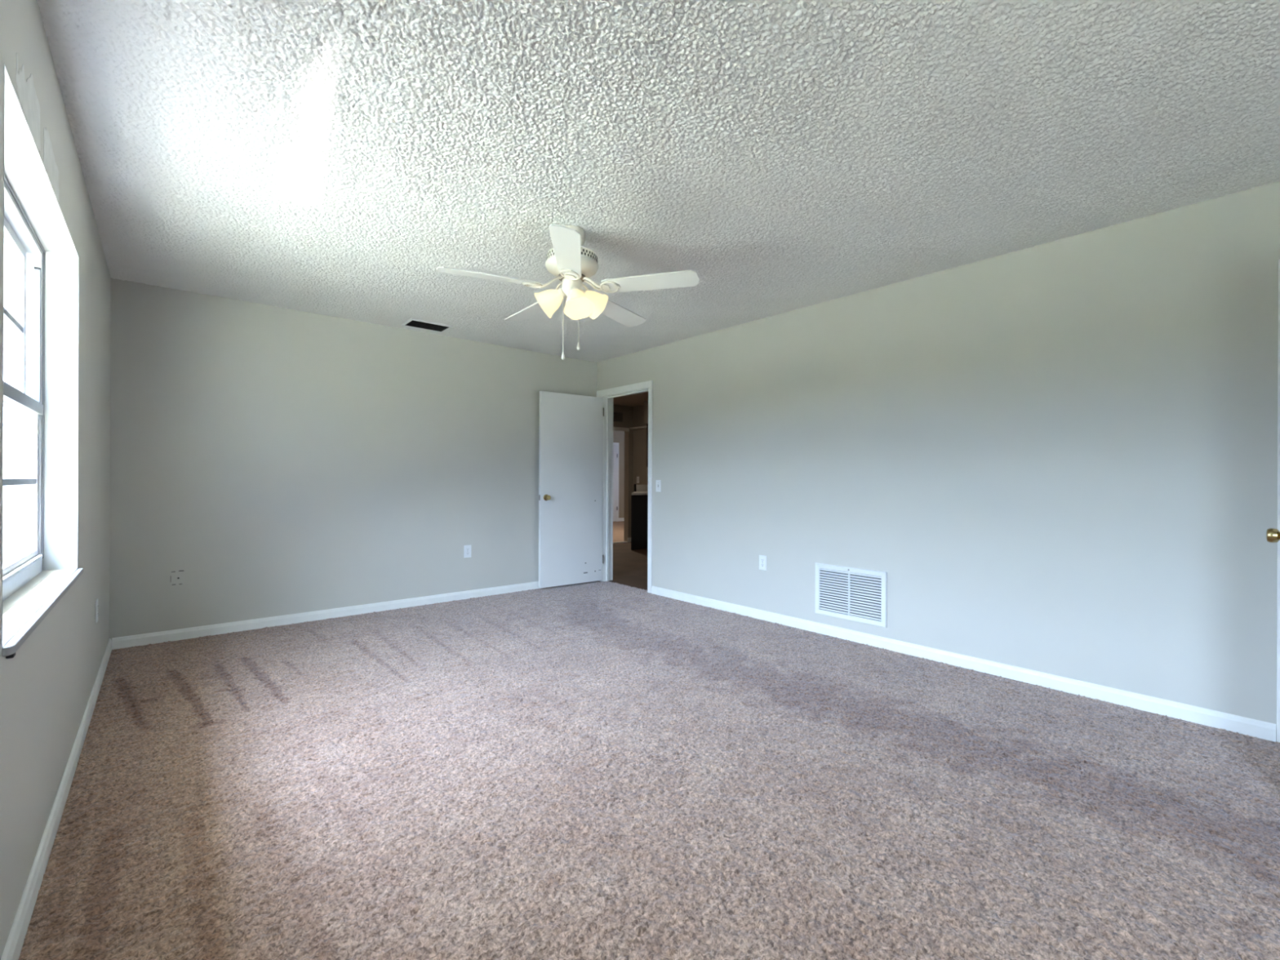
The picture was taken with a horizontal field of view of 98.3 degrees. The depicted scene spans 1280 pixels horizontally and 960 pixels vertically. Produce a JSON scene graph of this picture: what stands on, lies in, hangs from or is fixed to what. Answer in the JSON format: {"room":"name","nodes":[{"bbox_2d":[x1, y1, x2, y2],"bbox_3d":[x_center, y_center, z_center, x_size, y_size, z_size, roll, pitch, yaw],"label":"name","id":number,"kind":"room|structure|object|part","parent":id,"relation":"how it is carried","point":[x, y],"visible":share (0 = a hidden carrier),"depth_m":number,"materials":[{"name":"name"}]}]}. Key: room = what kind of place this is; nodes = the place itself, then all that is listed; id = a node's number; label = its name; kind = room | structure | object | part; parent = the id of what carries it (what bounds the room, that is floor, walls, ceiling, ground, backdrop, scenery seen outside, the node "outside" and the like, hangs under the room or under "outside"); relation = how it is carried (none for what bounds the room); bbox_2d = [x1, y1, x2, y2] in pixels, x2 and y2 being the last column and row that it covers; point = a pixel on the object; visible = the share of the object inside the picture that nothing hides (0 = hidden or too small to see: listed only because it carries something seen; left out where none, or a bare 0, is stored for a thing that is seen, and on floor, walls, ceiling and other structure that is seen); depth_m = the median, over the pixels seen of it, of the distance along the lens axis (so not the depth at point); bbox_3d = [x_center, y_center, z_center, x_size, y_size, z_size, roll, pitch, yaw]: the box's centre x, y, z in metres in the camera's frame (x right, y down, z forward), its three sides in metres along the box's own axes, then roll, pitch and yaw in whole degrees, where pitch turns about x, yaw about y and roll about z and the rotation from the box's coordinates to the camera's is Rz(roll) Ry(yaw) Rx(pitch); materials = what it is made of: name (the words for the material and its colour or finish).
{"room":"empty bedroom","nodes":[
{"label":"empty bedroom","id":0,"kind":"room"},
{"bbox_2d":[0,0,111,959],"bbox_3d":[-1.332,-0.075,1.016,0.161,2.490,6.999,0,0,-41],"label":"wall","id":1,"kind":"structure","parent":0,"point":[46,689],"depth_m":1.75,"materials":[{"name":"paint"}]},
{"bbox_2d":[4,238,13,342],"bbox_3d":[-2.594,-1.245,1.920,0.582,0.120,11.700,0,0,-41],"label":"window pane","id":2,"kind":"object","parent":1,"relation":"attached to","point":[8,252],"depth_m":3.41,"materials":[{"name":"clear glass"}]},
{"bbox_2d":[1,62,79,647],"bbox_3d":[-1.899,-0.275,1.700,0.130,1.281,1.401,0,0,-41],"label":"trim","id":3,"kind":"structure","parent":1,"relation":"attached to","point":[24,168],"depth_m":2.22,"materials":[{"name":"paint"}]},
{"bbox_2d":[1,173,83,658],"bbox_3d":[-1.915,-0.256,1.695,0.192,1.312,1.409,0,0,-41],"label":"window","id":4,"kind":"structure","parent":1,"relation":"in","point":[26,397],"depth_m":2.14,"materials":[{"name":"metal"}]},
{"bbox_3d":[-1.963,-0.570,1.643,0.022,0.629,1.315,0,0,-41],"label":"sash","id":5,"kind":"part","parent":4,"relation":"part of","materials":[{"name":"white plastic"}]},
{"bbox_3d":[-1.940,0.010,1.665,0.022,0.602,1.335,0,0,-41],"label":"sash","id":6,"kind":"part","parent":4,"relation":"part of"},
{"bbox_3d":[-1.953,-0.273,1.653,0.079,1.278,1.395,0,0,-41],"label":"frame","id":7,"kind":"part","parent":4,"relation":"part of","materials":[{"name":"white plastic"}]},
{"bbox_3d":[-1.926,0.301,1.679,0.014,0.010,1.259,0,0,-41],"label":"lift rail","id":8,"kind":"part","parent":4,"relation":"part of","materials":[{"name":"white plastic"}]},
{"bbox_3d":[-1.925,-0.272,1.677,0.010,0.042,1.335,0,0,-41],"label":"meeting rail","id":9,"kind":"part","parent":4,"relation":"part of","materials":[{"name":"metal"}]},
{"bbox_3d":[-1.888,0.378,1.720,0.116,0.020,1.408,0,0,-41],"label":"sill","id":10,"kind":"part","parent":4,"relation":"part of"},
{"bbox_2d":[0,638,111,959],"bbox_3d":[-1.284,1.089,1.088,0.013,0.075,6.719,0,0,-41],"label":"baseboard","id":11,"kind":"structure","parent":1,"relation":"attached to","point":[15,942],"depth_m":1.66,"materials":[{"name":"white paint"}]},
{"bbox_2d":[95,598,97,623],"bbox_3d":[-2.847,0.689,2.902,0.008,0.117,0.072,0,0,-41],"label":"electrical outlet","id":12,"kind":"object","parent":1,"relation":"attached to","point":[96,600],"visible":1,"depth_m":2.88,"materials":[{"name":"white plastic"}]},
{"bbox_2d":[109,277,597,639],"bbox_3d":[-2.018,-0.078,4.963,3.947,2.490,0.120,0,0,-41],"label":"wall","id":13,"kind":"structure","parent":0,"point":[287,461],"depth_m":4.35,"materials":[{"name":"paint"}]},
{"bbox_2d":[170,569,184,585],"bbox_3d":[-3.216,0.683,3.850,0.076,0.098,0.008,0,0,-41],"label":"outlet","id":14,"kind":"object","parent":13,"relation":"attached to","point":[177,577],"visible":1,"depth_m":3.85,"materials":[{"name":"grey plastic"}]},
{"bbox_2d":[111,581,539,649],"bbox_3d":[-1.974,1.086,4.917,3.934,0.075,0.013,0,0,-41],"label":"baseboard","id":15,"kind":"structure","parent":13,"relation":"attached to","point":[143,639],"depth_m":4.33,"materials":[{"name":"white paint"}]},
{"bbox_2d":[463,545,471,557],"bbox_3d":[-1.624,0.679,5.220,0.072,0.117,0.008,0,0,-41],"label":"electrical outlet","id":16,"kind":"object","parent":13,"relation":"attached to","point":[467,548],"visible":1,"depth_m":5.21,"materials":[{"name":"white plastic"}]},
{"bbox_2d":[538,391,604,588],"bbox_3d":[-0.719,0.105,5.879,0.774,2.010,0.161,0,0,-38],"label":"door","id":17,"kind":"structure","parent":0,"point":[571,426],"depth_m":5.83,"materials":[{"name":"white paint"}]},
{"bbox_3d":[-0.941,0.186,5.645,0.064,0.064,0.063,0,0,-38],"label":"knob","id":18,"kind":"part","parent":17,"relation":"part of","materials":[{"name":"gold metal"}]},
{"bbox_2d":[613,430,624,517],"bbox_3d":[-1.605,-0.101,13.984,8.200,2.440,0.100,0,0,-41],"label":"wall","id":19,"kind":"structure","parent":0,"point":[618,436],"depth_m":14.87,"materials":[{"name":"beige paint"}]},
{"bbox_2d":[613,442,618,521],"bbox_3d":[-0.905,0.071,14.488,0.900,2.100,0.050,0,0,-41],"label":"door","id":20,"kind":"structure","parent":19,"relation":"in","point":[615,445],"depth_m":14.70,"materials":[{"name":"white paint"}]},
{"bbox_2d":[618,517,624,521],"bbox_3d":[-1.534,1.074,13.973,8.100,0.090,0.015,0,0,-41],"label":"baseboard","id":21,"kind":"structure","parent":19,"relation":"attached to","point":[620,519],"depth_m":14.85,"materials":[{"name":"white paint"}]},
{"bbox_2d":[613,404,632,541],"bbox_3d":[-1.092,-0.099,9.269,2.430,2.440,0.120,0,0,-41],"label":"wall","id":22,"kind":"structure","parent":0,"point":[627,411],"depth_m":9.97,"materials":[{"name":"paint"}]},
{"bbox_2d":[613,411,622,422],"bbox_3d":[-0.428,-1.102,9.752,0.320,0.170,0.008,0,0,-41],"label":"air vent","id":23,"kind":"object","parent":22,"relation":"in","point":[620,416],"visible":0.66,"depth_m":9.78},
{"bbox_2d":[613,541,627,543],"bbox_3d":[-0.877,1.118,9.375,1.700,0.016,0.045,0,0,-41],"label":"trim","id":24,"kind":"structure","parent":22,"relation":"attached to","point":[622,541],"depth_m":9.80,"materials":[{"name":"white paint"}]},
{"bbox_2d":[613,426,629,431],"bbox_3d":[-0.855,-0.893,9.381,1.730,0.060,0.015,0,0,-41],"label":"trim","id":25,"kind":"structure","parent":22,"relation":"attached to","point":[618,428],"depth_m":9.81,"materials":[{"name":"white paint"}]},
{"bbox_2d":[632,404,648,492],"bbox_3d":[1.393,-0.090,8.319,0.100,2.440,4.800,0,0,-41],"label":"wall","id":26,"kind":"structure","parent":0,"point":[640,469],"depth_m":9.87,"materials":[{"name":"paint"}]},
{"bbox_2d":[630,426,646,429],"bbox_3d":[0.067,-0.917,9.735,0.070,0.025,0.680,0,0,-41],"label":"trim","id":27,"kind":"structure","parent":26,"relation":"attached to","point":[641,427],"depth_m":9.79,"materials":[{"name":"white paint"}]},
{"bbox_2d":[635,484,647,491],"bbox_3d":[0.023,0.171,9.639,0.245,0.161,0.020,0,0,-41],"label":"backsplash","id":28,"kind":"structure","parent":26,"relation":"attached to","point":[639,487],"depth_m":9.64,"materials":[{"name":"white laminate"}]},
{"bbox_2d":[646,423,648,466],"bbox_3d":[0.534,-0.567,8.997,0.318,0.728,0.950,0,0,-41],"label":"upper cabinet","id":29,"kind":"object","parent":26,"relation":"attached to","point":[646,424],"visible":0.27,"depth_m":9.23,"materials":[{"name":"wood"}]},
{"bbox_2d":[644,400,648,423],"bbox_3d":[1.429,-1.120,7.952,0.330,0.380,3.800,0,0,-41],"label":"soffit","id":30,"kind":"structure","parent":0,"point":[646,402],"depth_m":9.24,"materials":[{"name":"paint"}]},
{"bbox_2d":[18,520,1279,959],"bbox_3d":[1.186,1.204,7.420,12.518,0.150,13.500,0,0,-41],"label":"floor","id":31,"kind":"structure","parent":0,"point":[593,770],"depth_m":1.93,"materials":[{"name":"carpet"}]},
{"bbox_2d":[631,494,648,550],"bbox_3d":[-0.008,0.689,9.260,0.783,0.872,0.510,0,0,-41],"label":"base cabinet","id":32,"kind":"object","parent":31,"relation":"on","point":[639,503],"visible":0.48,"depth_m":8.92,"materials":[{"name":"black wood"}]},
{"bbox_2d":[631,484,648,495],"bbox_3d":[-0.012,0.166,9.255,0.799,0.172,0.559,0,0,-41],"label":"countertop","id":33,"kind":"structure","parent":32,"relation":"on","point":[638,489],"depth_m":9.55,"materials":[{"name":"white laminate"}]},
{"bbox_2d":[36,0,1279,406],"bbox_3d":[1.185,-1.371,7.510,12.418,0.120,13.550,0,0,-41],"label":"ceiling","id":34,"kind":"structure","parent":0,"point":[321,157],"depth_m":2.14,"materials":[{"name":"white paint"}]},
{"bbox_2d":[401,318,453,333],"bbox_3d":[-1.813,-1.310,4.721,0.350,0.012,0.250,0,0,-41],"label":"ceiling vent","id":35,"kind":"object","parent":34,"relation":"in","point":[411,322],"visible":1,"depth_m":4.71,"materials":[{"name":"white metal"}]},
{"bbox_3d":[-1.813,-1.310,4.721,0.318,0.011,0.210,0,0,-41],"label":"louver panel","id":36,"kind":"part","parent":35,"relation":"part of","materials":[{"name":"black metal"}]},
{"bbox_2d":[436,223,698,359],"bbox_3d":[-0.390,-0.972,2.961,1.296,0.681,1.243,0,0,-41],"label":"ceiling fan","id":37,"kind":"object","parent":34,"relation":"hanging from","point":[571,263],"visible":1,"depth_m":2.84,"materials":[{"name":"white plastic"}]},
{"bbox_3d":[-0.751,-1.010,2.761,0.497,0.006,0.132,1,10,-22],"label":"blade","id":38,"kind":"part","parent":37,"relation":"part of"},
{"bbox_3d":[-0.633,-0.991,3.245,0.132,0.006,0.497,-14,7,-40],"label":"blade","id":39,"kind":"part","parent":37,"relation":"part of","materials":[{"name":"white wood"}]},
{"bbox_3d":[-0.505,-1.027,2.858,0.205,0.072,0.099,1,10,-22],"label":"blade arm","id":40,"kind":"part","parent":37,"relation":"part of","materials":[{"name":"white metal"}]},
{"bbox_3d":[-0.500,-0.933,2.945,0.150,0.150,0.155,0,0,-41],"label":"lamp shade","id":41,"kind":"part","parent":37,"relation":"part of","materials":[{"name":"beige glass"}]},
{"bbox_2d":[557,288,565,297],"bbox_3d":[-0.407,-0.989,2.930,0.062,0.056,0.050,0,0,15],"label":"socket","id":42,"kind":"object","parent":37,"relation":"attached to","point":[561,291],"depth_m":2.91,"materials":[{"name":"white ceramic"}]},
{"bbox_3d":[-0.406,-0.832,2.922,0.003,0.340,0.003,0,0,-41],"label":"pull chain","id":43,"kind":"part","parent":37,"relation":"part of","materials":[{"name":"metal"}]},
{"bbox_3d":[-0.327,-1.018,2.500,0.132,0.006,0.497,12,-3,-4],"label":"blade","id":44,"kind":"part","parent":37,"relation":"part of","materials":[{"name":"white wood"}]},
{"bbox_3d":[-0.342,-1.030,2.764,0.099,0.072,0.205,12,-3,-4],"label":"blade arm","id":45,"kind":"part","parent":37,"relation":"part of","materials":[{"name":"white metal"}]},
{"bbox_3d":[-0.315,-0.909,2.830,0.154,0.154,0.148,0,0,-41],"label":"lamp shade","id":46,"kind":"part","parent":37,"relation":"part of","materials":[{"name":"beige glass"}]},
{"bbox_3d":[-0.279,-1.018,3.061,0.099,0.072,0.205,-15,-10,30],"label":"blade arm","id":47,"kind":"part","parent":37,"relation":"part of","materials":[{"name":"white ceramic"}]},
{"bbox_3d":[-0.259,-0.945,3.000,0.148,0.148,0.149,0,0,-41],"label":"lamp shade","id":48,"kind":"part","parent":37,"relation":"part of","materials":[{"name":"beige glass"}]},
{"bbox_3d":[-0.203,-1.025,2.889,0.205,0.072,0.099,0,-14,14],"label":"blade arm","id":49,"kind":"part","parent":37,"relation":"part of","materials":[{"name":"white metal"}]},
{"bbox_3d":[-0.136,-0.988,3.282,0.132,0.006,0.497,-15,-10,30],"label":"blade","id":50,"kind":"part","parent":37,"relation":"part of","materials":[{"name":"white wood"}]},
{"bbox_3d":[0.052,-1.005,2.822,0.497,0.006,0.132,0,-14,14],"label":"blade","id":51,"kind":"part","parent":37,"relation":"part of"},
{"bbox_2d":[597,181,1279,741],"bbox_3d":[1.766,-0.063,3.681,0.120,2.490,6.999,0,0,-41],"label":"wall","id":52,"kind":"structure","parent":0,"point":[1060,457],"depth_m":3.10,"materials":[{"name":"paint"}]},
{"bbox_2d":[596,380,652,593],"bbox_3d":[-0.133,0.072,5.890,0.148,2.115,0.925,0,0,-41],"label":"trim","id":53,"kind":"structure","parent":52,"relation":"attached to","point":[608,394],"depth_m":6.12,"materials":[{"name":"white paint"}]},
{"bbox_3d":[-0.061,0.082,5.909,0.014,2.095,0.860,0,0,-41],"label":"hall casing","id":54,"kind":"part","parent":53,"relation":"part of","materials":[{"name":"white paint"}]},
{"bbox_2d":[655,480,661,492],"bbox_3d":[0.176,0.064,5.423,0.019,0.117,0.072,0,0,-41],"label":"light switch","id":55,"kind":"object","parent":52,"relation":"attached to","point":[658,482],"visible":1,"depth_m":5.42,"materials":[{"name":"white plastic"}]},
{"bbox_2d":[759,555,766,570],"bbox_3d":[0.993,0.674,4.479,0.008,0.117,0.072,0,0,-41],"label":"electrical outlet","id":56,"kind":"object","parent":52,"relation":"attached to","point":[762,559],"visible":1,"depth_m":4.47,"materials":[{"name":"white plastic"}]},
{"bbox_2d":[814,562,887,627],"bbox_3d":[1.476,0.807,3.910,0.017,0.372,0.535,0,0,-41],"label":"air vent","id":57,"kind":"object","parent":52,"relation":"in","point":[851,593],"visible":1,"depth_m":3.89,"materials":[{"name":"white metal"}]},
{"bbox_3d":[1.476,0.805,3.910,0.010,0.296,0.469,0,0,-41],"label":"louver panel","id":58,"kind":"part","parent":57,"relation":"part of","materials":[{"name":"white metal"}]},
{"bbox_2d":[651,586,1275,742],"bbox_3d":[1.442,1.099,3.950,0.013,0.075,4.066,0,0,-41],"label":"baseboard","id":59,"kind":"structure","parent":52,"relation":"attached to","point":[1217,719],"depth_m":3.12,"materials":[{"name":"white paint"}]},
{"bbox_2d":[1276,259,1279,742],"bbox_3d":[3.099,0.094,2.123,0.138,2.095,0.858,0,0,-41],"label":"trim","id":60,"kind":"structure","parent":52,"relation":"attached to","point":[1278,358],"depth_m":2.40,"materials":[{"name":"white paint"}]},
{"bbox_2d":[1266,528,1279,542],"bbox_3d":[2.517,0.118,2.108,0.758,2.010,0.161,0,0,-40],"label":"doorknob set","id":61,"kind":"structure","parent":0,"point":[1273,535],"depth_m":1.94,"materials":[{"name":"gold metal"}]},
{"label":"outside","id":62,"kind":"structure","parent":0,"visible":0},
{"bbox_3d":[-0.005,1.425,0.000,60.000,0.100,60.000,0,0,-41],"label":"ground","id":63,"kind":"structure","parent":62,"visible":0},
{"bbox_2d":[2,335,13,564],"bbox_3d":[-7.348,-0.178,4.690,4.172,3.050,0.145,0,0,-41],"label":"window pane","id":64,"kind":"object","parent":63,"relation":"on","point":[7,344],"depth_m":5.51,"materials":[{"name":"glass"}]}
]}

